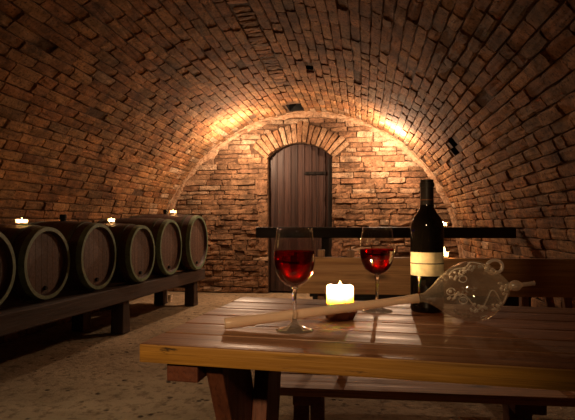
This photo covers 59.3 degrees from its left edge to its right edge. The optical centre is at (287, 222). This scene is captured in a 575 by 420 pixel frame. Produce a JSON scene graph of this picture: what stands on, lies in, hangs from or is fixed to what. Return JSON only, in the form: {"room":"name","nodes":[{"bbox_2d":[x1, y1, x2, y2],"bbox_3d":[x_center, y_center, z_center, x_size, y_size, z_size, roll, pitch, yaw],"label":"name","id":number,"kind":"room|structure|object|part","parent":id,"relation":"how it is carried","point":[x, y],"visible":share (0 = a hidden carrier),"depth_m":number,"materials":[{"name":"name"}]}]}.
{"room":"wine cellar","nodes":[
{"label":"wine cellar","id":0,"kind":"room"},
{"bbox_2d":[0,299,132,343],"bbox_3d":[-2.401,0.750,2.664,0.042,0.381,8.970,0,0,8],"label":"wall","id":1,"kind":"structure","parent":0,"point":[9,337],"depth_m":4.28,"materials":[{"name":"brick"}]},
{"bbox_2d":[0,0,574,307],"bbox_3d":[-0.409,-0.584,2.370,4.103,2.288,8.977,0,0,8],"label":"ceiling","id":2,"kind":"structure","parent":0,"point":[107,107],"depth_m":3.72,"materials":[{"name":"brick"}]},
{"bbox_2d":[0,291,574,419],"bbox_3d":[-0.402,0.946,2.410,4.260,0.019,9.250,0,0,8],"label":"floor","id":3,"kind":"structure","parent":0,"point":[57,372],"depth_m":2.97,"materials":[{"name":"beige stone"}]},
{"bbox_2d":[0,268,204,336],"bbox_3d":[-1.649,0.735,4.232,0.600,0.410,3.530,0,0,13],"label":"rack","id":4,"kind":"object","parent":3,"relation":"on","point":[15,316],"visible":0.92,"depth_m":4.09,"materials":[{"name":"brown wood"}]},
{"bbox_2d":[0,232,15,304],"bbox_3d":[-2.018,0.268,2.918,0.624,0.528,0.528,0,0,10],"label":"wine barrel","id":5,"kind":"object","parent":4,"relation":"on","point":[7,256],"visible":1,"depth_m":3.05,"materials":[{"name":"wood"}]},
{"bbox_2d":[0,224,69,300],"bbox_3d":[-1.913,0.270,3.453,0.624,0.524,0.524,0,0,10],"label":"wine barrel","id":6,"kind":"object","parent":4,"relation":"on","point":[42,253],"visible":0.94,"depth_m":3.35,"materials":[{"name":"wood"}]},
{"bbox_2d":[15,219,27,224],"bbox_3d":[-1.807,-0.013,3.434,0.076,0.048,0.076,0,0,0],"label":"tealight","id":7,"kind":"object","parent":6,"relation":"on","point":[18,221],"visible":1,"depth_m":3.40,"materials":[{"name":"white wax"}]},
{"bbox_2d":[28,214,116,290],"bbox_3d":[-1.758,0.232,3.963,0.624,0.600,0.548,0,0,10],"label":"wine barrel","id":8,"kind":"object","parent":4,"relation":"on","point":[92,246],"visible":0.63,"depth_m":3.84,"materials":[{"name":"wood"}]},
{"bbox_3d":[-1.844,0.593,4.277,0.120,0.125,3.530,0,0,13],"label":"rail","id":9,"kind":"part","parent":4,"relation":"part of","materials":[{"name":"brown wood"}]},
{"bbox_3d":[-1.803,0.797,4.419,0.115,0.285,0.124,0,0,13],"label":"post","id":10,"kind":"part","parent":4,"relation":"part of","materials":[{"name":"brown wood"}]},
{"bbox_3d":[-1.433,0.797,4.334,0.115,0.285,0.124,0,0,13],"label":"post","id":11,"kind":"part","parent":4,"relation":"part of","materials":[{"name":"brown wood"}]},
{"bbox_2d":[101,223,154,282],"bbox_3d":[-1.578,0.267,4.503,0.624,0.530,0.530,0,0,10],"label":"wine barrel","id":12,"kind":"object","parent":4,"relation":"on","point":[135,245],"visible":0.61,"depth_m":4.36,"materials":[{"name":"wood"}]},
{"bbox_2d":[96,218,181,275],"bbox_3d":[-1.518,0.239,5.083,0.744,0.585,0.585,0,0,10],"label":"wine barrel","id":13,"kind":"object","parent":4,"relation":"on","point":[166,233],"visible":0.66,"depth_m":4.96,"materials":[{"name":"wood"}]},
{"bbox_3d":[-1.470,0.797,5.861,0.115,0.285,0.124,0,0,13],"label":"post","id":14,"kind":"part","parent":4,"relation":"part of","materials":[{"name":"brown wood"}]},
{"bbox_2d":[129,209,207,269],"bbox_3d":[-1.367,0.190,5.677,0.784,0.685,0.633,0,0,10],"label":"wine barrel","id":15,"kind":"object","parent":4,"relation":"on","point":[193,229],"visible":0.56,"depth_m":5.53,"materials":[{"name":"wood"}]},
{"bbox_3d":[-1.100,0.797,5.776,0.115,0.285,0.124,0,0,13],"label":"post","id":16,"kind":"part","parent":4,"relation":"part of","materials":[{"name":"brown wood"}]},
{"bbox_2d":[168,294,172,301],"bbox_3d":[-1.400,0.897,6.020,0.060,0.085,0.060,0,0,0],"label":"clay cup","id":17,"kind":"object","parent":3,"relation":"on","point":[169,295],"visible":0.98,"depth_m":6.00,"materials":[{"name":"beige ceramic"}]},
{"bbox_2d":[140,297,574,419],"bbox_3d":[0.506,0.570,0.945,1.422,0.740,0.548,0,0,13],"label":"table","id":18,"kind":"object","parent":3,"relation":"on","point":[518,346],"visible":0.96,"depth_m":0.84,"materials":[{"name":"red wood"}]},
{"bbox_3d":[-0.072,0.586,1.067,0.030,0.708,0.468,0,0,13],"label":"leg","id":19,"kind":"part","parent":18,"relation":"part of","materials":[{"name":"red wood"}]},
{"bbox_3d":[-0.054,0.586,1.008,0.030,0.708,0.274,0,0,13],"label":"leg","id":20,"kind":"part","parent":18,"relation":"part of","materials":[{"name":"red wood"}]},
{"bbox_2d":[274,228,315,332],"bbox_3d":[0.013,0.105,0.944,0.079,0.190,0.079,0,0,0],"label":"wine glass","id":21,"kind":"object","parent":18,"relation":"on","point":[294,267],"visible":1,"depth_m":0.92,"materials":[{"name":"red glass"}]},
{"bbox_3d":[0.013,0.150,0.944,0.015,0.064,0.015,0,0,0],"label":"stem","id":22,"kind":"part","parent":21,"relation":"part of","materials":[{"name":"clear glass"}]},
{"bbox_2d":[274,228,315,285],"bbox_3d":[0.013,0.065,0.944,0.079,0.110,0.079,0,0,0],"label":"bowl","id":23,"kind":"object","parent":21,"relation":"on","point":[294,267],"depth_m":0.92,"materials":[{"name":"clear glass"}]},
{"bbox_2d":[325,311,356,320],"bbox_3d":[0.110,0.191,1.063,0.076,0.018,0.075,0,0,0],"label":"saucer","id":24,"kind":"object","parent":18,"relation":"on","point":[346,316],"visible":0.49,"depth_m":1.03,"materials":[{"name":"wood"}]},
{"bbox_2d":[327,284,353,304],"bbox_3d":[0.111,0.156,1.062,0.057,0.068,0.057,0,0,0],"label":"pillar candle","id":25,"kind":"object","parent":24,"relation":"on","point":[338,293],"visible":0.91,"depth_m":1.04,"materials":[{"name":"beige wax"}]},
{"bbox_2d":[359,229,394,312],"bbox_3d":[0.203,0.105,1.148,0.079,0.190,0.079,0,0,0],"label":"wine glass","id":26,"kind":"object","parent":18,"relation":"on","point":[377,261],"visible":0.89,"depth_m":1.12,"materials":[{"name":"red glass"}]},
{"bbox_3d":[0.203,0.150,1.148,0.015,0.064,0.015,0,0,0],"label":"stem","id":27,"kind":"part","parent":26,"relation":"part of","materials":[{"name":"clear glass"}]},
{"bbox_2d":[224,259,535,328],"bbox_3d":[0.199,0.136,0.972,0.630,0.127,0.124,0,0,-14],"label":"pipette","id":28,"kind":"object","parent":18,"relation":"on","point":[263,318],"visible":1,"depth_m":0.97,"materials":[{"name":"beige"}]},
{"bbox_3d":[0.355,0.138,1.017,0.197,0.122,0.122,0,0,0],"label":"bulb","id":29,"kind":"part","parent":28,"relation":"part of","materials":[{"name":"clear glass"}]},
{"bbox_3d":[0.420,0.089,1.024,0.041,0.033,0.006,0,0,-8],"label":"ring handle","id":30,"kind":"part","parent":28,"relation":"part of","materials":[{"name":"clear glass"}]},
{"bbox_2d":[410,179,443,312],"bbox_3d":[0.317,0.050,1.150,0.075,0.299,0.075,0,0,0],"label":"wine bottle","id":31,"kind":"object","parent":18,"relation":"on","point":[426,227],"visible":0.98,"depth_m":1.12,"materials":[{"name":"black glass"}]},
{"bbox_2d":[256,227,531,306],"bbox_3d":[0.749,0.486,3.784,2.020,0.907,0.510,0,0,3],"label":"bench","id":32,"kind":"object","parent":3,"relation":"on","point":[324,233],"visible":0.28,"depth_m":3.94,"materials":[{"name":"brown wood"}]},
{"bbox_3d":[0.302,0.505,4.038,0.060,0.870,0.050,0,0,3],"label":"leg","id":33,"kind":"part","parent":32,"relation":"part of","materials":[{"name":"brown wood"}]},
{"bbox_3d":[0.759,0.075,3.969,2.020,0.085,0.040,0,0,3],"label":"backrest","id":34,"kind":"part","parent":32,"relation":"part of","materials":[{"name":"brown wood"}]},
{"bbox_3d":[0.930,0.502,3.709,1.530,0.035,0.380,0,0,3],"label":"seat","id":35,"kind":"part","parent":32,"relation":"part of","materials":[{"name":"brown wood"}]},
{"bbox_3d":[0.932,0.585,3.544,1.510,0.130,0.030,0,0,3],"label":"seat rail","id":36,"kind":"part","parent":32,"relation":"part of","materials":[{"name":"brown wood"}]},
{"bbox_2d":[280,250,574,419],"bbox_3d":[0.689,0.520,1.642,1.450,0.840,0.404,0,0,6],"label":"bench","id":37,"kind":"object","parent":3,"relation":"on","point":[552,278],"visible":0.62,"depth_m":1.74,"materials":[{"name":"brown wood"}]},
{"bbox_3d":[0.041,0.740,1.603,0.046,0.400,0.178,0,0,6],"label":"leg","id":38,"kind":"part","parent":37,"relation":"part of","materials":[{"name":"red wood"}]},
{"bbox_3d":[0.106,0.740,1.746,0.046,0.400,0.178,0,0,6],"label":"leg","id":39,"kind":"part","parent":37,"relation":"part of","materials":[{"name":"red wood"}]},
{"bbox_3d":[0.127,0.320,1.892,0.026,0.440,0.036,0,0,7],"label":"post","id":40,"kind":"part","parent":37,"relation":"part of","materials":[{"name":"brown wood"}]},
{"bbox_3d":[0.236,0.320,1.879,0.026,0.440,0.036,0,0,7],"label":"post","id":41,"kind":"part","parent":37,"relation":"part of","materials":[{"name":"brown wood"}]},
{"bbox_3d":[0.675,0.512,1.606,1.430,0.025,0.300,0,0,6],"label":"seat","id":42,"kind":"part","parent":37,"relation":"part of","materials":[{"name":"brown wood"}]},
{"bbox_3d":[0.731,0.192,1.786,1.400,0.133,0.036,0,0,7],"label":"backrest","id":43,"kind":"part","parent":37,"relation":"part of","materials":[{"name":"brown wood"}]},
{"bbox_3d":[0.697,0.740,1.528,0.046,0.400,0.178,0,0,6],"label":"leg","id":44,"kind":"part","parent":37,"relation":"part of","materials":[{"name":"red wood"}]},
{"bbox_3d":[0.847,0.340,1.810,0.026,0.400,0.036,0,0,7],"label":"post","id":45,"kind":"part","parent":37,"relation":"part of","materials":[{"name":"brown wood"}]},
{"bbox_3d":[0.762,0.740,1.671,0.046,0.400,0.178,0,0,6],"label":"leg","id":46,"kind":"part","parent":37,"relation":"part of","materials":[{"name":"red wood"}]},
{"bbox_2d":[167,112,462,292],"bbox_3d":[0.322,-0.358,6.759,4.422,2.604,0.273,0,0,8],"label":"wall","id":47,"kind":"structure","parent":0,"point":[375,183],"depth_m":6.73,"materials":[{"name":"brick"}]},
{"bbox_2d":[270,144,331,290],"bbox_3d":[0.180,-0.058,6.776,0.841,1.996,0.068,0,0,8],"label":"door","id":48,"kind":"structure","parent":47,"relation":"in","point":[300,174],"depth_m":6.78,"materials":[{"name":"brown wood"}]},
{"bbox_3d":[0.568,0.043,6.712,0.054,1.795,0.055,0,0,8],"label":"post","id":49,"kind":"part","parent":48,"relation":"part of","materials":[{"name":"brown wood"}]},
{"bbox_2d":[253,121,348,158],"bbox_3d":[0.167,-1.098,6.672,1.296,0.488,0.060,0,0,8],"label":"trim","id":50,"kind":"structure","parent":47,"relation":"attached to","point":[300,135],"depth_m":6.65,"materials":[{"name":"brick"}]},
{"bbox_2d":[168,111,462,257],"bbox_3d":[0.213,-0.518,6.655,4.049,1.913,0.070,0,0,8],"label":"trim","id":51,"kind":"structure","parent":47,"relation":"attached to","point":[411,154],"depth_m":6.60,"materials":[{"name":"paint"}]},
{"bbox_2d":[531,297,556,307],"bbox_3d":[1.585,0.750,2.076,0.038,0.382,8.970,0,0,8],"label":"wall","id":52,"kind":"structure","parent":0,"point":[535,302],"depth_m":3.71,"materials":[{"name":"brick"}]}
]}

